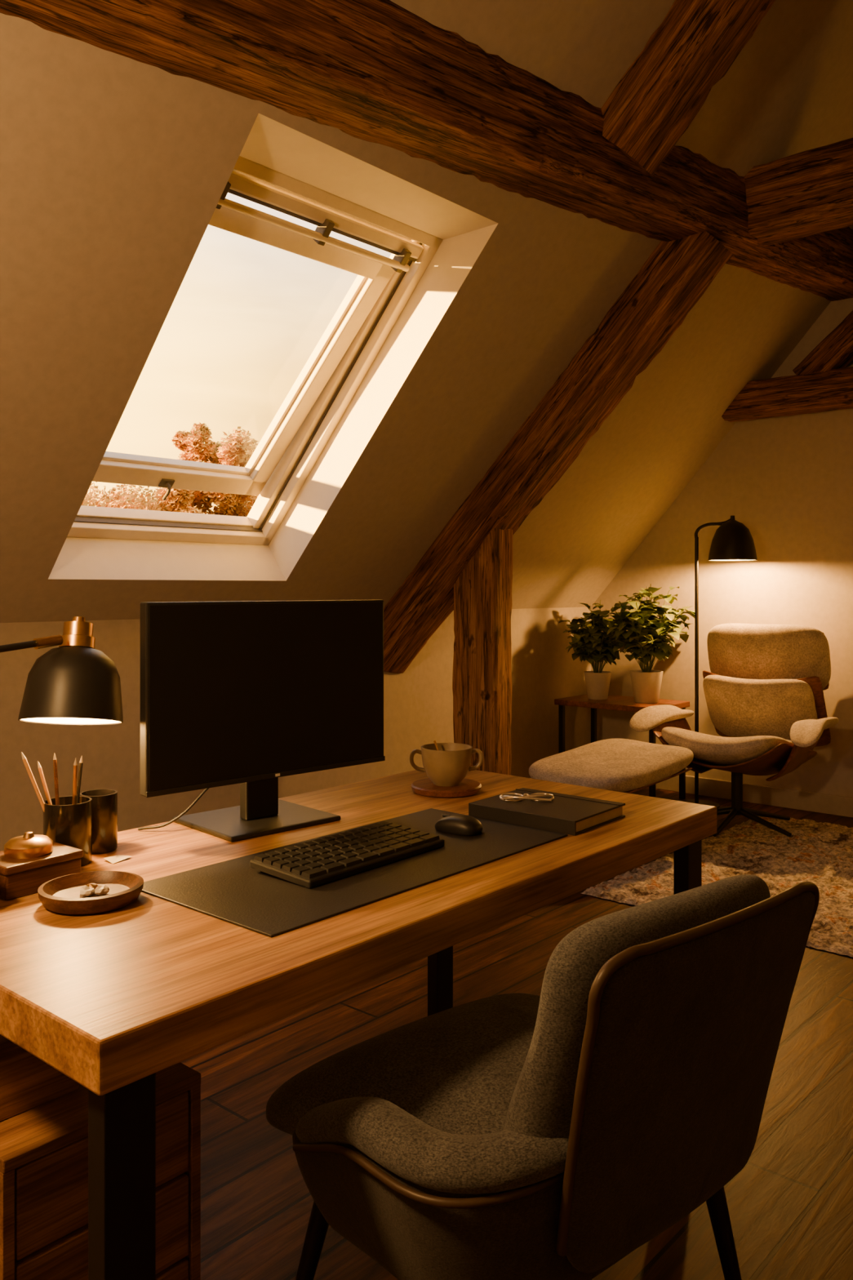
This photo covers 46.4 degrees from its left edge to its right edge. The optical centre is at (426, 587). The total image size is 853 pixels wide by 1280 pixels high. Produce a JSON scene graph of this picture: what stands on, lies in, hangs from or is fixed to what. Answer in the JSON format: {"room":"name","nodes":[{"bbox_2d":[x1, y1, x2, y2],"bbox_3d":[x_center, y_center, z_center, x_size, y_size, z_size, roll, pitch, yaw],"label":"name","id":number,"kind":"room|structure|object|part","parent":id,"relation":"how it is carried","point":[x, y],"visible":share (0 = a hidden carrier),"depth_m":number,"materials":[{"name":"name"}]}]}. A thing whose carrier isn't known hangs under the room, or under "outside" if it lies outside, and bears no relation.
{"room":"home office","nodes":[
{"label":"home office","id":0,"kind":"room"},
{"bbox_2d":[0,616,123,724],"bbox_3d":[-0.845,0.306,1.965,0.214,0.489,0.527,0,0,41],"label":"desk lamp","id":1,"kind":"object","parent":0,"point":[74,682],"depth_m":2.03,"materials":[{"name":"black metal"}]},
{"bbox_2d":[76,505,253,526],"bbox_3d":[-1.135,-0.302,4.199,1.060,0.012,0.065,0,42,-49],"label":"sill","id":2,"kind":"structure","parent":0,"point":[84,511],"depth_m":4.20,"materials":[{"name":"white wood"}]},
{"bbox_2d":[66,521,272,545],"bbox_3d":[-1.132,-0.257,4.197,1.150,0.050,0.130,0,42,-49],"label":"sill","id":3,"kind":"structure","parent":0,"point":[85,530],"depth_m":4.16,"materials":[{"name":"white wood"}]},
{"bbox_2d":[0,607,591,851],"bbox_3d":[-1.335,0.690,4.043,0.120,1.220,7.350,0,0,41],"label":"wall","id":4,"kind":"structure","parent":0,"point":[418,701],"depth_m":4.44,"materials":[{"name":"paint"}]},
{"bbox_2d":[227,189,416,262],"bbox_3d":[-0.393,-1.304,3.555,1.050,0.012,0.025,0,42,-49],"label":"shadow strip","id":5,"kind":"object","parent":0,"point":[230,191],"depth_m":3.51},
{"bbox_2d":[232,168,411,239],"bbox_3d":[-0.387,-1.384,3.550,1.030,0.025,0.030,0,42,-49],"label":"vent slat","id":6,"kind":"object","parent":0,"point":[234,170],"depth_m":3.54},
{"bbox_2d":[0,0,852,622],"bbox_3d":[-0.304,-1.650,3.146,3.386,3.559,7.350,0,0,41],"label":"ceiling","id":7,"kind":"structure","parent":0,"point":[115,169],"depth_m":3.91,"materials":[{"name":"paint"}]},
{"bbox_2d":[247,236,442,545],"bbox_3d":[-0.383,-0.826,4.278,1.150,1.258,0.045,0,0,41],"label":"frame","id":8,"kind":"object","parent":7,"relation":"attached to","point":[411,278],"visible":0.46,"depth_m":4.21,"materials":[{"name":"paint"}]},
{"bbox_2d":[259,243,422,529],"bbox_3d":[-0.391,-0.815,4.251,0.996,1.104,0.007,0,0,41],"label":"seal","id":9,"kind":"object","parent":8,"relation":"attached to","point":[411,261],"visible":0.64,"depth_m":4.24,"materials":[{"name":"black rubber"}]},
{"bbox_2d":[0,0,852,301],"bbox_3d":[-0.155,-1.548,3.010,0.297,0.790,7.373,0,0,44],"label":"beam","id":10,"kind":"structure","parent":7,"relation":"attached to","point":[375,71],"depth_m":3.05,"materials":[{"name":"brown wood"}]},
{"bbox_2d":[744,137,852,245],"bbox_3d":[2.490,-1.730,3.665,3.050,0.326,0.276,0,0,41],"label":"tie beam","id":11,"kind":"structure","parent":10,"relation":"on","point":[808,193],"depth_m":4.29,"materials":[{"name":"brown wood"}]},
{"bbox_2d":[383,231,733,673],"bbox_3d":[0.501,-0.591,4.854,1.937,2.095,0.256,0,0,33],"label":"beam","id":12,"kind":"structure","parent":7,"relation":"attached to","point":[676,275],"depth_m":4.68,"materials":[{"name":"brown wood"}]},
{"bbox_2d":[600,0,775,176],"bbox_3d":[1.232,-2.295,3.361,1.390,1.498,0.253,0,0,34],"label":"beam","id":13,"kind":"structure","parent":7,"relation":"attached to","point":[664,90],"depth_m":3.51,"materials":[{"name":"brown wood"}]},
{"bbox_2d":[721,366,852,422],"bbox_3d":[3.255,-1.110,4.750,3.920,0.213,0.212,0,0,41],"label":"tie beam","id":14,"kind":"structure","parent":7,"relation":"attached to","point":[832,389],"depth_m":5.65,"materials":[{"name":"brown wood"}]},
{"bbox_2d":[792,310,852,374],"bbox_3d":[2.620,-1.689,5.301,1.315,1.157,0.163,0,0,41],"label":"beam","id":15,"kind":"structure","parent":14,"relation":"on","point":[835,351],"depth_m":5.53,"materials":[{"name":"brown wood"}]},
{"bbox_3d":[-1.094,-0.846,3.489,0.040,1.485,0.075,0,42,-49],"label":"frame step","id":16,"kind":"object","parent":7,"relation":"on","visible":0},
{"bbox_2d":[74,515,262,532],"bbox_3d":[-1.110,-0.268,4.178,0.026,0.024,1.060,0,0,41],"label":"seal","id":17,"kind":"object","parent":16,"relation":"on","point":[78,519],"visible":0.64,"depth_m":4.18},
{"bbox_2d":[92,205,395,500],"bbox_3d":[-0.771,-0.839,3.884,0.900,0.953,0.960,0,0,41],"label":"window","id":18,"kind":"structure","parent":16,"relation":"attached to","point":[372,277],"depth_m":4.07,"materials":[{"name":"paint"}]},
{"bbox_3d":[-1.074,-0.432,4.114,0.060,0.040,0.010,0,45,-49],"label":"latch plate","id":19,"kind":"part","parent":18,"relation":"part of","materials":[{"name":"grey metal"}]},
{"bbox_3d":[-1.070,-0.469,4.143,0.960,0.090,0.070,0,45,-49],"label":"rail","id":20,"kind":"part","parent":18,"relation":"part of","materials":[{"name":"paint"}]},
{"bbox_3d":[-0.470,-1.265,3.622,0.960,0.080,0.070,0,45,-49],"label":"rail","id":21,"kind":"part","parent":18,"relation":"part of","materials":[{"name":"paint"}]},
{"bbox_2d":[217,155,442,271],"bbox_3d":[-0.358,-1.348,3.524,0.123,0.214,1.150,0,0,41],"label":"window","id":22,"kind":"structure","parent":16,"relation":"attached to","point":[243,165],"depth_m":3.49,"materials":[{"name":"paint"}]},
{"bbox_2d":[215,170,423,273],"bbox_3d":[-0.387,-1.292,3.549,0.094,0.124,1.050,0,0,41],"label":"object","id":23,"kind":"structure","parent":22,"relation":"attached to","point":[240,183],"depth_m":3.51,"materials":[{"name":"white wood"}]},
{"bbox_3d":[-0.672,-1.279,3.221,0.094,0.097,0.030,0,0,41],"label":"vent bracket","id":24,"kind":"part","parent":23,"relation":"part of","materials":[{"name":"grey metal"}]},
{"bbox_3d":[-0.101,-1.279,3.878,0.094,0.097,0.030,0,0,41],"label":"vent bracket","id":25,"kind":"part","parent":23,"relation":"part of","materials":[{"name":"metal"}]},
{"bbox_2d":[312,218,334,245],"bbox_3d":[-0.370,-1.279,3.568,0.094,0.097,0.030,0,0,41],"label":"bracket","id":26,"kind":"object","parent":22,"relation":"attached to","point":[325,228],"visible":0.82,"depth_m":3.55,"materials":[{"name":"grey metal"}]},
{"bbox_2d":[180,787,852,1279],"bbox_3d":[0.974,1.350,2.035,6.000,0.100,7.350,0,0,41],"label":"floor","id":27,"kind":"structure","parent":0,"point":[790,1207],"depth_m":2.38,"materials":[{"name":"brown wood"}]},
{"bbox_2d":[0,1062,200,1279],"bbox_3d":[-0.670,1.062,1.711,0.464,0.477,0.344,0,0,41],"label":"base cabinet","id":28,"kind":"object","parent":27,"relation":"on","point":[44,1147],"visible":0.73,"depth_m":1.53,"materials":[{"name":"brown wood"}]},
{"bbox_3d":[-0.777,1.062,1.589,0.462,0.437,0.018,0,0,41],"label":"panel","id":29,"kind":"part","parent":28,"relation":"part of","materials":[{"name":"brown wood"}]},
{"bbox_2d":[0,1034,79,1121],"bbox_3d":[-0.734,0.763,1.671,0.300,0.120,0.160,0,0,41],"label":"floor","id":30,"kind":"structure","parent":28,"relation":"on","point":[27,1082],"depth_m":1.56,"materials":[{"name":"brown wood"}]},
{"bbox_3d":[-0.670,0.833,1.711,0.464,0.020,0.344,0,0,41],"label":"panel","id":31,"kind":"part","parent":28,"relation":"part of","materials":[{"name":"brown wood"}]},
{"bbox_3d":[-0.505,0.914,1.568,0.020,0.134,0.300,0,0,41],"label":"drawer","id":32,"kind":"part","parent":28,"relation":"part of","materials":[{"name":"brown wood"}]},
{"bbox_3d":[-0.505,1.056,1.568,0.020,0.134,0.300,0,0,41],"label":"drawer","id":33,"kind":"part","parent":28,"relation":"part of","materials":[{"name":"brown wood"}]},
{"bbox_3d":[-0.505,1.198,1.568,0.020,0.134,0.300,0,0,41],"label":"drawer","id":34,"kind":"part","parent":28,"relation":"part of","materials":[{"name":"brown wood"}]},
{"bbox_3d":[-0.564,1.062,1.835,0.462,0.437,0.018,0,0,41],"label":"panel","id":35,"kind":"part","parent":28,"relation":"part of","materials":[{"name":"brown wood"}]},
{"bbox_2d":[0,769,716,1279],"bbox_3d":[-0.175,0.925,2.153,0.910,0.750,1.720,0,0,41],"label":"desk","id":36,"kind":"object","parent":27,"relation":"on","point":[111,1001],"visible":0.58,"depth_m":1.53,"materials":[{"name":"brown wood"}]},
{"bbox_2d":[0,831,83,900],"bbox_3d":[-0.735,0.500,1.838,0.116,0.100,0.156,0,0,38],"label":"box","id":37,"kind":"object","parent":36,"relation":"on","point":[29,860],"visible":0.97,"depth_m":1.80,"materials":[{"name":"brown wood"}]},
{"bbox_3d":[-0.735,0.497,1.838,0.116,0.015,0.156,0,0,38],"label":"box lid","id":38,"kind":"part","parent":37,"relation":"part of","materials":[{"name":"brown wood"}]},
{"bbox_2d":[21,751,92,866],"bbox_3d":[-0.729,0.436,1.976,0.095,0.228,0.126,0,0,41],"label":"pencil cup","id":39,"kind":"object","parent":36,"relation":"on","point":[67,820],"visible":0.7,"depth_m":1.96,"materials":[{"name":"black metal"}]},
{"bbox_2d":[37,871,143,915],"bbox_3d":[-0.586,0.534,1.742,0.176,0.032,0.176,0,0,41],"label":"dish","id":40,"kind":"object","parent":36,"relation":"on","point":[93,892],"visible":1,"depth_m":1.73,"materials":[{"name":"brown wood"}]},
{"bbox_2d":[79,789,117,854],"bbox_3d":[-0.688,0.490,2.089,0.076,0.120,0.076,0,0,41],"label":"pen holder","id":41,"kind":"object","parent":36,"relation":"on","point":[104,802],"visible":0.72,"depth_m":2.06,"materials":[{"name":"black metal"}]},
{"bbox_2d":[103,854,130,863],"bbox_3d":[-0.628,0.546,2.014,0.040,0.005,0.054,0,0,30],"label":"paper note","id":42,"kind":"object","parent":36,"relation":"on","point":[114,859],"visible":1,"depth_m":2.01,"materials":[{"name":"beige paper"}]},
{"bbox_3d":[-0.393,0.959,1.286,0.040,0.682,0.075,0,0,41],"label":"leg","id":43,"kind":"part","parent":36,"relation":"part of","materials":[{"name":"black metal"}]},
{"bbox_2d":[137,600,385,842],"bbox_3d":[-0.400,0.290,2.345,0.650,0.520,0.260,0,0,-43],"label":"computer monitor","id":44,"kind":"object","parent":36,"relation":"on","point":[251,695],"visible":1,"depth_m":2.26,"materials":[{"name":"black plastic"}]},
{"bbox_2d":[249,821,444,888],"bbox_3d":[-0.151,0.531,2.006,0.170,0.031,0.390,0,0,40],"label":"keyboard","id":45,"kind":"object","parent":36,"relation":"on","point":[317,862],"visible":1,"depth_m":1.96,"materials":[{"name":"black plastic"}]},
{"bbox_2d":[141,808,568,937],"bbox_3d":[-0.116,0.548,2.016,0.400,0.004,0.850,0,0,41],"label":"desk mat","id":46,"kind":"object","parent":36,"relation":"on","point":[232,891],"depth_m":1.85,"materials":[{"name":"black leather"}]},
{"bbox_3d":[0.042,0.959,3.021,0.040,0.682,0.075,0,0,41],"label":"leg","id":47,"kind":"part","parent":36,"relation":"part of","materials":[{"name":"black metal"}]},
{"bbox_2d":[411,777,481,798],"bbox_3d":[0.053,0.539,2.683,0.190,0.022,0.190,0,0,41],"label":"saucer","id":48,"kind":"object","parent":36,"relation":"on","point":[424,787],"visible":0.88,"depth_m":2.62,"materials":[{"name":"brown wood"}]},
{"bbox_2d":[409,740,483,786],"bbox_3d":[0.054,0.471,2.676,0.138,0.113,0.149,0,0,43],"label":"coffee cup","id":49,"kind":"object","parent":48,"relation":"on","point":[446,764],"visible":1,"depth_m":2.63,"materials":[{"name":"beige ceramic"}]},
{"bbox_3d":[-0.024,0.464,2.671,0.042,0.062,0.011,0,0,-4],"label":"handle","id":50,"kind":"part","parent":49,"relation":"part of","materials":[{"name":"beige ceramic"}]},
{"bbox_3d":[0.132,0.464,2.682,0.042,0.062,0.011,0,0,-4],"label":"handle","id":51,"kind":"part","parent":49,"relation":"part of","materials":[{"name":"beige ceramic"}]},
{"bbox_2d":[435,813,482,835],"bbox_3d":[0.071,0.527,2.231,0.112,0.037,0.065,0,0,33],"label":"computer mouse","id":52,"kind":"object","parent":36,"relation":"on","point":[457,824],"visible":1,"depth_m":2.20,"materials":[{"name":"black plastic"}]},
{"bbox_2d":[468,787,625,835],"bbox_3d":[0.289,0.533,2.390,0.296,0.034,0.236,0,0,39],"label":"notebook","id":53,"kind":"object","parent":36,"relation":"on","point":[566,814],"visible":0.88,"depth_m":2.33,"materials":[{"name":"leather"}]},
{"bbox_2d":[499,792,554,801],"bbox_3d":[0.245,0.509,2.421,0.134,0.020,0.068,0,0,-1],"label":"eyeglasses","id":54,"kind":"object","parent":53,"relation":"on","point":[519,797],"visible":1,"depth_m":2.41,"materials":[{"name":"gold metal"}]},
{"bbox_3d":[0.653,0.959,2.489,0.040,0.682,0.075,0,0,41],"label":"leg","id":55,"kind":"part","parent":36,"relation":"part of","materials":[{"name":"black metal"}]},
{"bbox_2d":[452,528,512,775],"bbox_3d":[0.280,0.501,4.971,0.270,1.598,0.179,0,0,41],"label":"timber post","id":56,"kind":"object","parent":27,"relation":"on","point":[482,677],"visible":0.68,"depth_m":4.89,"materials":[{"name":"brown wood"}]},
{"bbox_2d":[266,874,819,1279],"bbox_3d":[0.174,0.886,1.681,0.759,0.833,0.715,0,0,-41],"label":"upholstered armchair","id":57,"kind":"object","parent":27,"relation":"on","point":[557,1133],"visible":1,"depth_m":1.42,"materials":[{"name":"grey fabric"}]},
{"bbox_3d":[-0.196,1.130,1.692,0.040,0.351,0.040,14,1,2],"label":"leg","id":58,"kind":"part","parent":57,"relation":"part of","materials":[{"name":"black metal"}]},
{"bbox_2d":[266,992,540,1135],"bbox_3d":[0.110,0.872,1.739,0.653,0.160,0.540,0,2,-41],"label":"seat cushion","id":59,"kind":"object","parent":57,"relation":"on","point":[457,1070],"depth_m":1.67,"materials":[{"name":"fabric"}]},
{"bbox_2d":[502,874,770,1137],"bbox_3d":[0.355,0.697,1.561,0.565,0.455,0.191,0,0,-41],"label":"cushion","id":60,"kind":"object","parent":57,"relation":"on","point":[567,1086],"depth_m":1.39,"materials":[{"name":"fabric"}]},
{"bbox_3d":[0.518,1.130,1.733,0.040,0.348,0.040,-12,-1,7],"label":"leg","id":61,"kind":"part","parent":57,"relation":"part of","materials":[{"name":"black metal"}]},
{"bbox_2d":[528,738,693,793],"bbox_3d":[0.921,1.049,4.947,0.786,0.497,0.600,0,0,-41],"label":"ottoman","id":62,"kind":"object","parent":27,"relation":"on","point":[628,766],"visible":0.86,"depth_m":4.80,"materials":[{"name":"fabric"}]},
{"bbox_2d":[554,693,689,799],"bbox_3d":[1.215,1.000,6.199,0.700,0.600,0.450,0,0,41],"label":"side table","id":63,"kind":"object","parent":27,"relation":"on","point":[620,703],"visible":0.39,"depth_m":6.13,"materials":[{"name":"brown wood"}]},
{"bbox_3d":[0.852,1.018,6.262,0.030,0.565,0.030,0,0,41],"label":"leg","id":64,"kind":"part","parent":63,"relation":"part of","materials":[{"name":"black metal"}]},
{"bbox_3d":[1.101,1.018,6.549,0.030,0.565,0.030,0,0,41],"label":"leg","id":65,"kind":"part","parent":63,"relation":"part of","materials":[{"name":"black metal"}]},
{"bbox_2d":[558,600,630,699],"bbox_3d":[1.105,0.388,6.285,0.516,0.625,0.481,0,0,-8],"label":"potted plant","id":66,"kind":"object","parent":63,"relation":"on","point":[597,648],"visible":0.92,"depth_m":6.21,"materials":[{"name":"green plant"}]},
{"bbox_3d":[1.078,0.615,6.271,0.170,0.170,0.170,0,0,41],"label":"pot","id":67,"kind":"part","parent":66,"relation":"part of","materials":[{"name":"white ceramic"}]},
{"bbox_2d":[596,583,694,703],"bbox_3d":[1.343,0.338,6.109,0.590,0.724,0.654,0,0,41],"label":"potted plant","id":68,"kind":"object","parent":63,"relation":"on","point":[646,633],"visible":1,"depth_m":6.02,"materials":[{"name":"green plant"}]},
{"bbox_3d":[1.346,0.605,6.091,0.200,0.190,0.200,0,0,41],"label":"pot","id":69,"kind":"part","parent":68,"relation":"part of","materials":[{"name":"white ceramic"}]},
{"bbox_3d":[1.328,1.018,5.849,0.030,0.565,0.030,0,0,41],"label":"leg","id":70,"kind":"part","parent":63,"relation":"part of","materials":[{"name":"black metal"}]},
{"bbox_3d":[1.577,1.018,6.135,0.030,0.565,0.030,0,0,41],"label":"leg","id":71,"kind":"part","parent":63,"relation":"part of","materials":[{"name":"black metal"}]},
{"bbox_2d":[581,816,852,957],"bbox_3d":[1.940,1.287,4.389,1.742,0.018,1.942,0,0,41],"label":"shag rug","id":72,"kind":"object","parent":27,"relation":"on","point":[820,854],"visible":0.68,"depth_m":4.55,"materials":[{"name":"beige carpet"}]},
{"bbox_2d":[629,622,839,836],"bbox_3d":[1.747,0.743,5.470,1.007,1.073,1.056,0,0,37],"label":"lounge chair","id":73,"kind":"object","parent":72,"relation":"on","point":[765,685],"visible":0.97,"depth_m":5.52,"materials":[{"name":"fabric"}]},
{"bbox_3d":[1.343,0.724,5.602,0.176,0.115,0.566,0,0,41],"label":"armrest","id":74,"kind":"part","parent":73,"relation":"part of","materials":[{"name":"fabric"}]},
{"bbox_2d":[661,726,794,765],"bbox_3d":[1.619,0.865,5.301,0.620,0.174,0.640,0,-12,37],"label":"seat cushion","id":75,"kind":"object","parent":73,"relation":"on","point":[707,749],"depth_m":5.05,"materials":[{"name":"fabric"}]},
{"bbox_2d":[702,675,817,740],"bbox_3d":[1.866,0.690,5.628,0.620,0.420,0.158,0,30,37],"label":"cushion","id":76,"kind":"object","parent":73,"relation":"on","point":[737,707],"depth_m":5.54,"materials":[{"name":"fabric"}]},
{"bbox_2d":[706,622,831,688],"bbox_3d":[1.947,0.415,5.736,0.700,0.430,0.175,0,16,37],"label":"cushion","id":77,"kind":"object","parent":73,"relation":"on","point":[735,650],"depth_m":5.63,"materials":[{"name":"fabric"}]},
{"bbox_3d":[1.985,0.724,5.118,0.176,0.115,0.566,0,0,33],"label":"armrest","id":78,"kind":"part","parent":73,"relation":"part of","materials":[{"name":"fabric"}]},
{"bbox_2d":[678,515,757,808],"bbox_3d":[1.693,0.439,5.848,0.478,1.722,0.274,0,0,26],"label":"floor lamp","id":79,"kind":"object","parent":27,"relation":"on","point":[732,540],"visible":0.91,"depth_m":5.78,"materials":[{"name":"black metal"}]},
{"bbox_3d":[1.784,-0.273,5.803,0.274,0.225,0.274,0,0,41],"label":"lamp shade","id":80,"kind":"part","parent":79,"relation":"part of","materials":[{"name":"black metal"}]},
{"bbox_2d":[591,297,852,797],"bbox_3d":[3.425,-0.951,4.854,6.000,4.502,0.120,0,0,41],"label":"wall","id":81,"kind":"structure","parent":0,"point":[788,479],"depth_m":5.96,"materials":[{"name":"paint"}]},
{"bbox_2d":[647,774,852,817],"bbox_3d":[3.387,1.245,4.795,5.980,0.110,0.018,0,0,41],"label":"baseboard","id":82,"kind":"structure","parent":81,"relation":"attached to","point":[837,805],"depth_m":5.93,"materials":[{"name":"paint"}]},
{"label":"outside","id":83,"kind":"structure","parent":0,"visible":0},
{"bbox_3d":[-23.105,4.400,46.585,84.000,0.200,120.000,0,0,41],"label":"ground","id":84,"kind":"structure","parent":83,"visible":0},
{"bbox_2d":[81,481,142,509],"bbox_3d":[-11.588,0.414,29.459,5.549,7.771,5.255,0,0,20],"label":"tree","id":85,"kind":"object","parent":84,"relation":"on","point":[85,502],"visible":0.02,"depth_m":30.04,"materials":[{"name":"orange plant"}]},
{"bbox_2d":[86,484,208,514],"bbox_3d":[-10.003,0.206,34.533,5.993,8.188,5.362,0,0,41],"label":"tree","id":86,"kind":"object","parent":84,"relation":"on","point":[117,495],"visible":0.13,"depth_m":33.69,"materials":[{"name":"orange plant"}]},
{"bbox_2d":[150,422,258,516],"bbox_3d":[-6.579,-0.421,30.529,3.934,9.442,3.844,0,0,41],"label":"tree","id":87,"kind":"object","parent":84,"relation":"on","point":[193,445],"visible":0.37,"depth_m":29.94,"materials":[{"name":"orange plant"}]}
]}

